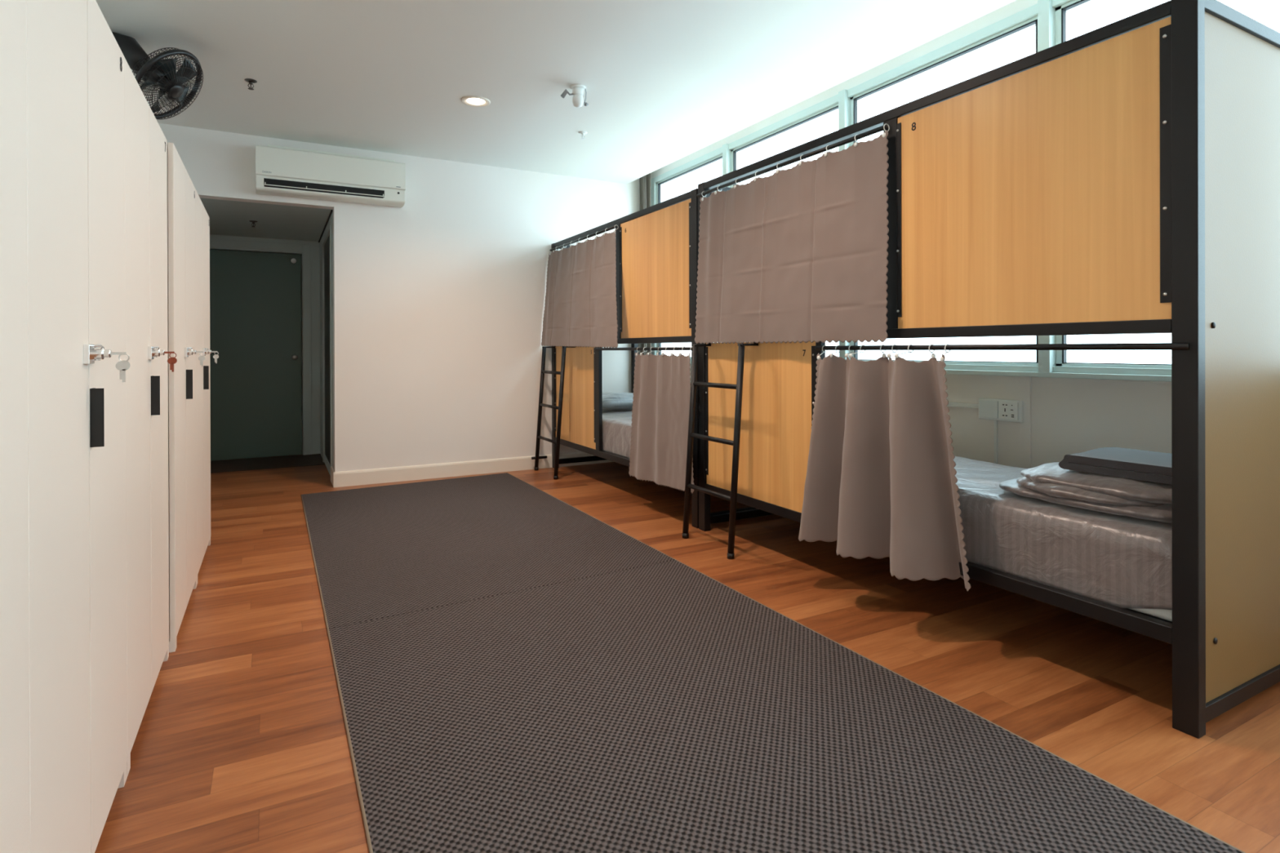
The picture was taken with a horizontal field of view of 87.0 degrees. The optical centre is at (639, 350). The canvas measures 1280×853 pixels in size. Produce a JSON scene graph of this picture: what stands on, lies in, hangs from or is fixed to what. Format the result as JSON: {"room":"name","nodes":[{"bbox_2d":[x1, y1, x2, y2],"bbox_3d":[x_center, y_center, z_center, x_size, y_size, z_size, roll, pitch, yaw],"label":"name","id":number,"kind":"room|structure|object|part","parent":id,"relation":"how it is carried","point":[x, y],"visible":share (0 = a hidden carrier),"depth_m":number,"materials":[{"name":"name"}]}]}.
{"room":"dormitory","nodes":[
{"label":"dormitory","id":0,"kind":"room"},
{"bbox_2d":[209,234,319,454],"bbox_3d":[-4.060,-0.027,7.013,1.316,2.295,0.100,0,0,-28],"label":"wall","id":1,"kind":"structure","parent":0,"point":[315,267],"depth_m":7.25,"materials":[{"name":"grey paint"}]},
{"bbox_2d":[209,248,302,461],"bbox_3d":[-4.018,0.043,6.986,0.913,2.143,0.106,0,0,-28],"label":"door","id":2,"kind":"structure","parent":1,"relation":"in","point":[255,297],"depth_m":7.01,"materials":[{"name":"teal"}]},
{"bbox_3d":[-3.665,0.069,7.155,0.056,0.056,0.066,0,0,-28],"label":"knob","id":3,"kind":"part","parent":2,"relation":"part of","materials":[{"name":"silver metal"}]},
{"bbox_2d":[209,238,311,454],"bbox_3d":[-4.008,-0.005,6.977,1.092,2.250,0.012,0,0,-28],"label":"trim","id":4,"kind":"structure","parent":1,"relation":"attached to","point":[305,250],"depth_m":7.21,"materials":[{"name":"grey paint"}]},
{"bbox_2d":[210,453,324,473],"bbox_3d":[-3.848,1.118,6.632,1.316,0.003,0.769,0,0,-28],"label":"trim","id":5,"kind":"structure","parent":1,"relation":"attached to","point":[244,464],"depth_m":6.68,"materials":[{"name":"brown wood"}]},
{"bbox_2d":[200,197,331,241],"bbox_3d":[-3.653,-1.225,6.275,1.336,0.100,2.185,0,0,-28],"label":"ceiling","id":6,"kind":"structure","parent":0,"point":[228,218],"depth_m":6.09,"materials":[{"name":"grey paint"}]},
{"bbox_2d":[248,220,257,226],"bbox_3d":[-3.508,-1.149,6.118,0.068,0.053,0.068,0,0,-28],"label":"sprinkler","id":7,"kind":"object","parent":6,"relation":"attached to","point":[252,221],"visible":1,"depth_m":6.11,"materials":[{"name":"grey metal"}]},
{"bbox_2d":[301,254,302,453],"bbox_3d":[-3.976,-0.078,7.173,1.616,2.395,0.099,0,0,-28],"label":"wall","id":8,"kind":"structure","parent":0,"point":[301,255],"depth_m":7.29,"materials":[{"name":"grey paint"}]},
{"bbox_2d":[319,209,333,468],"bbox_3d":[-3.035,-0.030,6.610,0.100,2.295,2.185,0,0,-28],"label":"wall","id":9,"kind":"structure","parent":0,"point":[331,215],"depth_m":6.73,"materials":[{"name":"grey paint"}]},
{"bbox_2d":[318,209,332,242],"bbox_3d":[-3.014,-1.169,6.442,0.010,0.012,1.860,0,0,-28],"label":"trim","id":10,"kind":"structure","parent":9,"relation":"attached to","point":[331,212],"depth_m":6.28,"materials":[{"name":"black"}]},
{"bbox_2d":[321,219,332,466],"bbox_3d":[-2.923,-0.002,6.287,0.010,2.240,1.140,0,0,-28],"label":"trim","id":11,"kind":"structure","parent":9,"relation":"attached to","point":[328,229],"depth_m":5.83,"materials":[{"name":"grey paint"}]},
{"bbox_2d":[324,235,330,465],"bbox_3d":[-2.895,-0.006,6.302,0.037,2.088,0.990,0,0,-28],"label":"door","id":12,"kind":"structure","parent":9,"relation":"in","point":[326,246],"depth_m":6.38,"materials":[{"name":"black"}]},
{"bbox_2d":[324,454,330,475],"bbox_3d":[-2.874,1.078,6.314,0.088,0.079,0.998,0,0,-28],"label":"trim","id":13,"kind":"structure","parent":9,"relation":"attached to","point":[326,460],"depth_m":6.36,"materials":[{"name":"grey paint"}]},
{"bbox_2d":[330,466,335,487],"bbox_3d":[-2.573,1.055,5.646,0.014,0.125,0.321,0,0,-28],"label":"baseboard","id":14,"kind":"structure","parent":9,"relation":"attached to","point":[332,471],"depth_m":5.57,"materials":[{"name":"beige wood"}]},
{"bbox_2d":[158,123,672,471],"bbox_3d":[-1.688,-0.410,6.030,4.550,3.050,0.120,0,0,-28],"label":"wall","id":15,"kind":"structure","parent":0,"point":[439,297],"depth_m":5.94,"materials":[{"name":"white paint"}]},
{"bbox_2d":[255,144,405,207],"bbox_3d":[-2.471,-1.399,5.432,1.086,0.365,0.183,0,0,-28],"label":"air conditioner","id":16,"kind":"object","parent":15,"relation":"attached to","point":[280,171],"visible":1,"depth_m":5.35,"materials":[{"name":"white plastic"}]},
{"bbox_2d":[263,177,384,197],"bbox_3d":[-2.483,-1.287,5.339,0.866,0.058,0.001,0,0,-28],"label":"vent","id":17,"kind":"object","parent":16,"relation":"attached to","point":[301,185],"depth_m":5.33,"materials":[{"name":"black plastic"}]},
{"bbox_2d":[267,144,394,161],"bbox_3d":[-2.481,-1.567,5.449,0.926,0.030,0.144,0,0,-28],"label":"grille","id":18,"kind":"object","parent":16,"relation":"attached to","point":[269,145],"depth_m":5.37,"materials":[{"name":"white plastic"}]},
{"bbox_2d":[334,451,613,487],"bbox_3d":[-1.184,1.050,6.226,2.988,0.125,0.016,0,0,-28],"label":"baseboard","id":19,"kind":"structure","parent":15,"relation":"attached to","point":[393,474],"depth_m":5.94,"materials":[{"name":"beige wood"}]},
{"bbox_2d":[95,0,1015,183],"bbox_3d":[0.128,-1.804,1.915,4.225,0.250,8.845,0,0,-28],"label":"ceiling","id":20,"kind":"structure","parent":0,"point":[664,81],"depth_m":3.94,"materials":[{"name":"white paint"}]},
{"bbox_2d":[244,78,257,89],"bbox_3d":[-2.413,-1.649,4.180,0.068,0.053,0.068,0,0,-28],"label":"sprinkler","id":21,"kind":"object","parent":20,"relation":"attached to","point":[250,81],"visible":1,"depth_m":4.17,"materials":[{"name":"grey metal"}]},
{"bbox_2d":[461,95,490,106],"bbox_3d":[-1.105,-1.675,4.537,0.192,0.010,0.192,0,0,-28],"label":"recessed light","id":22,"kind":"object","parent":20,"relation":"in","point":[470,100],"visible":1,"depth_m":4.52,"materials":[{"name":"beige"}]},
{"bbox_2d":[560,84,588,107],"bbox_3d":[-0.414,-1.616,4.289,0.173,0.130,0.100,0,0,-28],"label":"ceiling sensor","id":23,"kind":"object","parent":20,"relation":"attached to","point":[577,89],"visible":1,"depth_m":4.27,"materials":[{"name":"white plastic"}]},
{"bbox_2d":[560,88,573,98],"bbox_3d":[-0.463,-1.633,4.284,0.084,0.059,0.028,0,0,-7],"label":"lamp","id":24,"kind":"object","parent":23,"relation":"attached to","point":[566,91],"depth_m":4.28,"materials":[{"name":"plastic"}]},
{"bbox_3d":[-0.396,-1.677,4.299,0.100,0.010,0.100,0,0,-28],"label":"plate","id":25,"kind":"part","parent":23,"relation":"part of","materials":[{"name":"white plastic"}]},
{"bbox_2d":[578,131,586,139],"bbox_3d":[-0.440,-1.657,5.200,0.068,0.053,0.068,0,0,-28],"label":"sprinkler","id":26,"kind":"object","parent":20,"relation":"attached to","point":[583,133],"visible":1,"depth_m":5.19,"materials":[{"name":"white plastic"}]},
{"bbox_2d":[94,453,1279,852],"bbox_3d":[-0.182,1.175,3.059,4.750,0.120,11.150,0,0,-28],"label":"floor","id":27,"kind":"structure","parent":0,"point":[241,744],"depth_m":2.30,"materials":[{"name":"brown wood"}]},
{"bbox_2d":[0,0,30,852],"bbox_3d":[-0.967,0.174,0.613,0.569,1.895,0.799,0,0,-28],"label":"locker","id":28,"kind":"object","parent":27,"relation":"on","point":[15,772],"visible":1,"depth_m":1.01,"materials":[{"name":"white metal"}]},
{"bbox_2d":[26,0,130,852],"bbox_3d":[-1.348,0.174,1.316,0.569,1.895,0.799,0,0,-28],"label":"locker","id":29,"kind":"object","parent":27,"relation":"on","point":[77,365],"visible":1,"depth_m":1.32,"materials":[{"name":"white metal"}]},
{"bbox_3d":[-1.071,0.154,1.238,0.018,1.851,0.396,0,0,-28],"label":"door","id":30,"kind":"part","parent":29,"relation":"part of","materials":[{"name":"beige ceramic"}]},
{"bbox_3d":[-1.158,0.142,1.441,0.024,0.124,0.030,0,0,-28],"label":"pull handle","id":31,"kind":"part","parent":29,"relation":"part of","materials":[{"name":"black plastic"}]},
{"bbox_3d":[-1.263,0.154,1.592,0.018,1.851,0.396,0,0,-28],"label":"door","id":32,"kind":"part","parent":29,"relation":"part of","materials":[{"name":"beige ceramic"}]},
{"bbox_2d":[124,57,177,775],"bbox_3d":[-1.730,0.174,2.019,0.569,1.895,0.799,0,0,-28],"label":"locker","id":33,"kind":"object","parent":27,"relation":"on","point":[145,142],"visible":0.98,"depth_m":2.03,"materials":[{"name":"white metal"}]},
{"bbox_3d":[-1.452,0.154,1.941,0.018,1.851,0.396,0,0,-28],"label":"door","id":34,"kind":"part","parent":33,"relation":"part of","materials":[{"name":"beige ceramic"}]},
{"bbox_3d":[-1.539,0.142,2.144,0.024,0.124,0.030,0,0,-28],"label":"pull handle","id":35,"kind":"part","parent":33,"relation":"part of","materials":[{"name":"black plastic"}]},
{"bbox_3d":[-1.644,0.153,2.295,0.018,1.851,0.396,0,0,-28],"label":"door","id":36,"kind":"part","parent":33,"relation":"part of","materials":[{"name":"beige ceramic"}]},
{"bbox_2d":[167,142,205,653],"bbox_3d":[-2.112,0.174,2.756,0.569,1.895,0.799,0,0,-28],"label":"locker","id":37,"kind":"object","parent":27,"relation":"on","point":[181,223],"visible":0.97,"depth_m":2.70,"materials":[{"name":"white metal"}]},
{"bbox_3d":[-1.827,0.153,2.665,0.018,1.851,0.366,0,0,-28],"label":"door","id":38,"kind":"part","parent":37,"relation":"part of","materials":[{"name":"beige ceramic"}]},
{"bbox_3d":[-1.907,0.142,2.855,0.024,0.124,0.030,0,0,-28],"label":"pull handle","id":39,"kind":"part","parent":37,"relation":"part of","materials":[{"name":"black plastic"}]},
{"bbox_3d":[-2.019,0.153,3.019,0.018,1.851,0.426,0,0,-28],"label":"door","id":40,"kind":"part","parent":37,"relation":"part of","materials":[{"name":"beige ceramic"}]},
{"bbox_2d":[195,188,218,585],"bbox_3d":[-2.494,0.174,3.461,0.569,1.895,0.799,0,0,-28],"label":"locker","id":41,"kind":"object","parent":27,"relation":"on","point":[202,217],"visible":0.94,"depth_m":3.52,"materials":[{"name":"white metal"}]},
{"bbox_3d":[-2.209,0.153,3.369,0.018,1.851,0.364,0,0,-28],"label":"door","id":42,"kind":"part","parent":41,"relation":"part of","materials":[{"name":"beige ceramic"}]},
{"bbox_3d":[-2.289,0.142,3.558,0.024,0.124,0.030,0,0,-28],"label":"pull handle","id":43,"kind":"part","parent":41,"relation":"part of","materials":[{"name":"black plastic"}]},
{"bbox_3d":[-2.401,0.153,3.723,0.018,1.851,0.428,0,0,-28],"label":"door","id":44,"kind":"part","parent":41,"relation":"part of","materials":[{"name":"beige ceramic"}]},
{"bbox_2d":[301,472,675,629],"bbox_3d":[-1.221,1.111,4.401,1.688,0.008,2.970,0,0,-28],"label":"woven rug","id":45,"kind":"object","parent":27,"relation":"on","point":[381,552],"visible":1,"depth_m":3.84,"materials":[{"name":"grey fabric"}]},
{"bbox_2d":[531,188,755,528],"bbox_3d":[0.055,0.048,5.470,1.125,2.125,2.507,0,0,-28],"label":"bunk bed","id":46,"kind":"object","parent":27,"relation":"on","point":[656,246],"visible":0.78,"depth_m":4.92,"materials":[{"name":"black"}]},
{"bbox_3d":[-0.805,0.049,6.393,0.045,2.125,0.066,0,0,-28],"label":"post","id":47,"kind":"part","parent":46,"relation":"part of","materials":[{"name":"black metal"}]},
{"bbox_3d":[-0.574,0.400,5.960,0.014,0.898,0.907,0,0,-28],"label":"privacy panel","id":48,"kind":"part","parent":46,"relation":"part of","materials":[{"name":"brown wood"}]},
{"bbox_2d":[541,224,617,348],"bbox_3d":[-0.509,-0.491,5.677,0.126,0.946,1.618,0,0,-28],"label":"curtain","id":49,"kind":"object","parent":46,"relation":"hanging from","point":[580,307],"visible":0.99,"depth_m":5.57,"materials":[{"name":"grey fabric"}]},
{"bbox_3d":[-0.432,1.054,6.610,0.810,0.046,0.036,0,0,-28],"label":"rail","id":50,"kind":"part","parent":46,"relation":"part of","materials":[{"name":"black metal"}]},
{"bbox_3d":[-0.519,-0.951,5.787,0.021,0.021,1.363,0,0,-28],"label":"curtain rod","id":51,"kind":"part","parent":46,"relation":"part of","materials":[{"name":"black"}]},
{"bbox_3d":[-0.220,0.841,5.321,0.040,0.050,2.375,0,0,-28],"label":"rail","id":52,"kind":"part","parent":46,"relation":"part of","materials":[{"name":"black metal"}]},
{"bbox_2d":[602,410,632,458],"bbox_3d":[0.149,0.690,5.520,0.811,0.272,2.362,0,0,-28],"label":"mattress","id":53,"kind":"object","parent":46,"relation":"on","point":[616,424],"visible":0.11,"depth_m":5.37,"materials":[{"name":"white fabric"}]},
{"bbox_2d":[602,392,633,410],"bbox_3d":[-0.227,0.475,6.290,0.734,0.174,0.473,0,0,-28],"label":"pillow","id":54,"kind":"object","parent":53,"relation":"on","point":[611,401],"visible":0.48,"depth_m":6.10,"materials":[{"name":"white fabric"}]},
{"bbox_3d":[-0.226,-0.991,5.318,0.040,0.042,2.375,0,0,-28],"label":"rail","id":55,"kind":"part","parent":46,"relation":"part of","materials":[{"name":"black"}]},
{"bbox_3d":[-0.053,0.045,6.801,0.045,2.125,0.066,0,0,-28],"label":"post","id":56,"kind":"part","parent":46,"relation":"part of","materials":[{"name":"black metal"}]},
{"bbox_3d":[-0.007,-0.013,4.862,0.021,0.021,1.457,0,0,-28],"label":"curtain rod","id":57,"kind":"part","parent":46,"relation":"part of","materials":[{"name":"black"}]},
{"bbox_3d":[-0.223,-0.073,5.319,0.040,0.041,2.375,0,0,-28],"label":"rail","id":58,"kind":"part","parent":46,"relation":"part of","materials":[{"name":"black metal"}]},
{"bbox_3d":[0.097,-0.530,4.715,0.014,0.874,1.001,0,0,-28],"label":"privacy panel","id":59,"kind":"part","parent":46,"relation":"part of","materials":[{"name":"brown wood"}]},
{"bbox_2d":[628,346,694,493],"bbox_3d":[0.149,0.439,4.497,0.114,0.931,0.870,0,0,-28],"label":"curtain","id":60,"kind":"object","parent":46,"relation":"hanging from","point":[660,406],"visible":0.96,"depth_m":4.46,"materials":[{"name":"grey fabric"}]},
{"bbox_3d":[0.360,0.049,4.247,0.045,2.125,0.066,0,0,-28],"label":"post","id":61,"kind":"part","parent":46,"relation":"part of","materials":[{"name":"black metal"}]},
{"bbox_3d":[0.745,1.055,4.442,0.810,0.046,0.036,0,0,-28],"label":"rail","id":62,"kind":"part","parent":46,"relation":"part of","materials":[{"name":"black metal"}]},
{"bbox_2d":[327,560,1245,852],"bbox_3d":[0.172,1.111,1.852,1.698,0.008,2.990,0,0,-28],"label":"woven rug","id":63,"kind":"object","parent":27,"relation":"on","point":[663,707],"visible":1,"depth_m":1.90,"materials":[{"name":"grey fabric"}]},
{"bbox_2d":[682,0,1279,738],"bbox_3d":[1.288,0.037,3.229,1.094,2.146,2.583,0,0,-28],"label":"bunk bed","id":64,"kind":"object","parent":27,"relation":"on","point":[1122,176],"visible":0.84,"depth_m":2.16,"materials":[{"name":"black"}]},
{"bbox_3d":[0.398,0.038,4.178,0.045,2.146,0.066,0,0,-28],"label":"post","id":65,"kind":"part","parent":64,"relation":"part of","materials":[{"name":"black metal"}]},
{"bbox_3d":[0.764,-1.014,4.391,0.810,0.040,0.036,0,0,-28],"label":"rail","id":66,"kind":"part","parent":64,"relation":"part of","materials":[{"name":"black"}]},
{"bbox_3d":[0.770,1.055,4.395,0.810,0.046,0.036,0,0,-28],"label":"rail","id":67,"kind":"part","parent":64,"relation":"part of","materials":[{"name":"black metal"}]},
{"bbox_3d":[0.641,0.400,3.721,0.014,0.898,0.956,0,0,-28],"label":"privacy panel","id":68,"kind":"part","parent":64,"relation":"part of","materials":[{"name":"brown wood"}]},
{"bbox_3d":[0.704,-0.959,3.534,0.021,0.021,1.449,0,0,-28],"label":"curtain rod","id":69,"kind":"part","parent":64,"relation":"part of","materials":[{"name":"black"}]},
{"bbox_2d":[694,123,889,343],"bbox_3d":[0.708,-0.504,3.492,0.072,0.936,1.483,0,0,-28],"label":"curtain","id":70,"kind":"object","parent":64,"relation":"hanging from","point":[798,253],"visible":1,"depth_m":3.31,"materials":[{"name":"grey fabric"}]},
{"bbox_2d":[798,343,970,591],"bbox_3d":[0.990,0.429,2.841,0.229,0.909,0.889,0,0,-28],"label":"curtain","id":71,"kind":"object","parent":64,"relation":"hanging from","point":[880,482],"visible":0.99,"depth_m":2.86,"materials":[{"name":"grey fabric"}]},
{"bbox_3d":[0.994,-1.012,3.070,0.040,0.042,2.451,0,0,-28],"label":"rail","id":72,"kind":"part","parent":64,"relation":"part of","materials":[{"name":"black metal"}]},
{"bbox_3d":[1.000,0.841,3.073,0.040,0.050,2.451,0,0,-28],"label":"rail","id":73,"kind":"part","parent":64,"relation":"part of","materials":[{"name":"black metal"}]},
{"bbox_3d":[1.218,-0.013,2.607,0.021,0.021,1.516,0,0,-28],"label":"curtain rod","id":74,"kind":"part","parent":64,"relation":"part of","materials":[{"name":"black"}]},
{"bbox_3d":[0.997,-0.073,3.071,0.040,0.041,2.451,0,0,-28],"label":"rail","id":75,"kind":"part","parent":64,"relation":"part of","materials":[{"name":"black metal"}]},
{"bbox_3d":[1.338,-0.540,2.430,0.014,0.895,0.997,0,0,-28],"label":"privacy panel","id":76,"kind":"part","parent":64,"relation":"part of","materials":[{"name":"brown wood"}]},
{"bbox_2d":[953,456,1172,622],"bbox_3d":[1.370,0.687,3.270,0.810,0.276,2.442,0,0,-28],"label":"mattress","id":77,"kind":"object","parent":64,"relation":"on","point":[1119,561],"visible":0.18,"depth_m":2.31,"materials":[{"name":"white fabric"}]},
{"bbox_2d":[999,462,1172,523],"bbox_3d":[1.807,0.494,2.498,0.773,0.157,0.697,0,0,-28],"label":"duvet","id":78,"kind":"object","parent":77,"relation":"on","point":[1049,482],"visible":0.57,"depth_m":2.29,"materials":[{"name":"grey fabric"}]},
{"bbox_2d":[1058,447,1172,484],"bbox_3d":[1.780,0.402,2.380,0.342,0.061,0.405,0,0,-28],"label":"pillow","id":79,"kind":"object","parent":78,"relation":"on","point":[1131,464],"visible":0.77,"depth_m":2.34,"materials":[{"name":"grey fabric"}]},
{"bbox_3d":[1.599,0.038,1.966,0.045,2.146,0.066,0,0,-28],"label":"post","id":80,"kind":"part","parent":64,"relation":"part of","materials":[{"name":"black metal"}]},
{"bbox_3d":[1.977,-1.014,2.156,0.810,0.040,0.036,0,0,-28],"label":"rail","id":81,"kind":"part","parent":64,"relation":"part of","materials":[{"name":"black"}]},
{"bbox_3d":[1.980,0.019,2.158,0.808,2.024,0.016,0,0,-28],"label":"panel","id":82,"kind":"part","parent":64,"relation":"part of","materials":[{"name":"beige laminate"}]},
{"bbox_3d":[1.984,1.055,2.160,0.810,0.046,0.036,0,0,-28],"label":"rail","id":83,"kind":"part","parent":64,"relation":"part of","materials":[{"name":"black metal"}]},
{"bbox_2d":[651,0,1171,467],"bbox_3d":[2.271,-0.418,3.192,0.200,3.050,8.645,0,0,-28],"label":"wall","id":84,"kind":"structure","parent":0,"point":[1069,415],"depth_m":3.43,"materials":[{"name":"white paint"}]},
{"bbox_2d":[650,143,731,362],"bbox_3d":[0.448,-0.823,6.333,0.105,1.860,1.384,0,0,-28],"label":"window","id":85,"kind":"structure","parent":84,"relation":"in","point":[724,153],"depth_m":6.30,"materials":[{"name":"white paint"}]},
{"bbox_2d":[728,88,850,359],"bbox_3d":[1.099,-0.823,5.133,0.105,1.860,1.345,0,0,-28],"label":"window","id":86,"kind":"structure","parent":84,"relation":"in","point":[841,101],"depth_m":4.90,"materials":[{"name":"white paint"}]},
{"bbox_2d":[689,362,1171,382],"bbox_3d":[2.248,0.120,3.180,0.255,0.025,8.644,0,0,-28],"label":"trim","id":87,"kind":"structure","parent":84,"relation":"attached to","point":[1028,374],"depth_m":3.26,"materials":[{"name":"white paint"}]},
{"bbox_2d":[847,0,1056,372],"bbox_3d":[1.743,-0.823,3.947,0.105,1.860,1.355,0,0,-28],"label":"window","id":88,"kind":"structure","parent":84,"relation":"in","point":[1042,14],"depth_m":3.67,"materials":[{"name":"white paint"}]},
{"bbox_2d":[947,401,978,408],"bbox_3d":[1.027,0.306,5.258,0.018,0.022,3.537,0,0,-28],"label":"cable trunking","id":89,"kind":"object","parent":84,"relation":"attached to","point":[951,404],"visible":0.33,"depth_m":3.78,"materials":[{"name":"white plastic"}]},
{"bbox_2d":[993,420,997,463],"bbox_3d":[1.916,0.691,3.630,0.012,0.634,0.016,0,0,-28],"label":"cable conduit","id":90,"kind":"object","parent":84,"relation":"attached to","point":[995,422],"visible":0.44,"depth_m":3.62,"materials":[{"name":"white plastic"}]},
{"bbox_2d":[978,397,1023,422],"bbox_3d":[1.927,0.314,3.581,0.037,0.114,0.247,0,0,-28],"label":"wall socket","id":91,"kind":"object","parent":84,"relation":"attached to","point":[1002,410],"visible":1,"depth_m":3.56,"materials":[{"name":"white plastic"}]},
{"bbox_2d":[1019,376,1031,468],"bbox_3d":[1.994,0.621,3.486,0.012,0.974,0.055,0,0,-28],"label":"trim","id":92,"kind":"structure","parent":84,"relation":"attached to","point":[1025,451],"depth_m":3.48,"materials":[{"name":"white paint"}]},
{"bbox_2d":[1052,0,1171,375],"bbox_3d":[2.388,-0.822,2.758,0.105,1.860,1.350,0,0,-28],"label":"window","id":93,"kind":"structure","parent":84,"relation":"in","point":[1061,6],"depth_m":3.25,"materials":[{"name":"white paint"}]},
{"bbox_3d":[-2.186,-0.402,1.971,0.200,3.050,11.150,0,0,-28],"label":"wall","id":94,"kind":"structure","parent":0,"visible":0},
{"bbox_2d":[111,31,203,119],"bbox_3d":[-2.623,-1.468,3.545,0.542,0.448,0.407,0,0,-28],"label":"wall fan","id":95,"kind":"object","parent":94,"relation":"attached to","point":[156,72],"visible":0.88,"depth_m":3.56,"materials":[{"name":"black plastic"}]},
{"bbox_3d":[-2.753,-1.577,3.569,0.332,0.230,0.141,0,0,-6],"label":"arm","id":96,"kind":"part","parent":95,"relation":"part of","materials":[{"name":"black plastic"}]},
{"bbox_3d":[-2.556,-1.367,3.512,0.101,0.106,0.135,0,0,15],"label":"fan blade","id":97,"kind":"part","parent":95,"relation":"part of","materials":[{"name":"grey plastic"}]},
{"bbox_3d":[-2.599,-1.339,3.621,0.067,0.133,0.149,0,0,-45],"label":"fan blade","id":98,"kind":"part","parent":95,"relation":"part of","materials":[{"name":"grey plastic"}]},
{"bbox_2d":[132,47,195,113],"bbox_3d":[-2.538,-1.431,3.596,0.299,0.338,0.388,0,0,-28],"label":"grille","id":99,"kind":"object","parent":95,"relation":"attached to","point":[156,72],"depth_m":3.56,"materials":[{"name":"black plastic"}]},
{"bbox_3d":[-2.479,-1.475,3.521,0.101,0.091,0.139,0,0,-28],"label":"fan blade","id":100,"kind":"part","parent":95,"relation":"part of","materials":[{"name":"grey plastic"}]},
{"bbox_2d":[138,53,203,119],"bbox_3d":[-2.511,-1.410,3.603,0.290,0.331,0.385,0,0,-28],"label":"grille","id":101,"kind":"object","parent":95,"relation":"attached to","point":[156,72],"depth_m":3.58,"materials":[{"name":"black plastic"}]},
{"bbox_3d":[-2.539,-1.422,3.700,0.046,0.110,0.142,0,0,1],"label":"fan blade","id":102,"kind":"part","parent":95,"relation":"part of","materials":[{"name":"grey plastic"}]},
{"bbox_3d":[-2.470,-1.494,3.661,0.095,0.144,0.107,0,0,7],"label":"fan blade","id":103,"kind":"part","parent":95,"relation":"part of","materials":[{"name":"grey plastic"}]},
{"bbox_3d":[2.215,-1.912,3.048,0.525,0.060,8.845,0,0,-28],"label":"ceiling","id":104,"kind":"structure","parent":0,"visible":0},
{"bbox_2d":[639,173,651,355],"bbox_3d":[0.055,-0.437,6.804,0.122,2.850,0.059,0,0,-28],"label":"window curtain","id":105,"kind":"object","parent":104,"relation":"hanging from","point":[644,181],"visible":0.15,"depth_m":6.79,"materials":[{"name":"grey fabric"}]}
]}

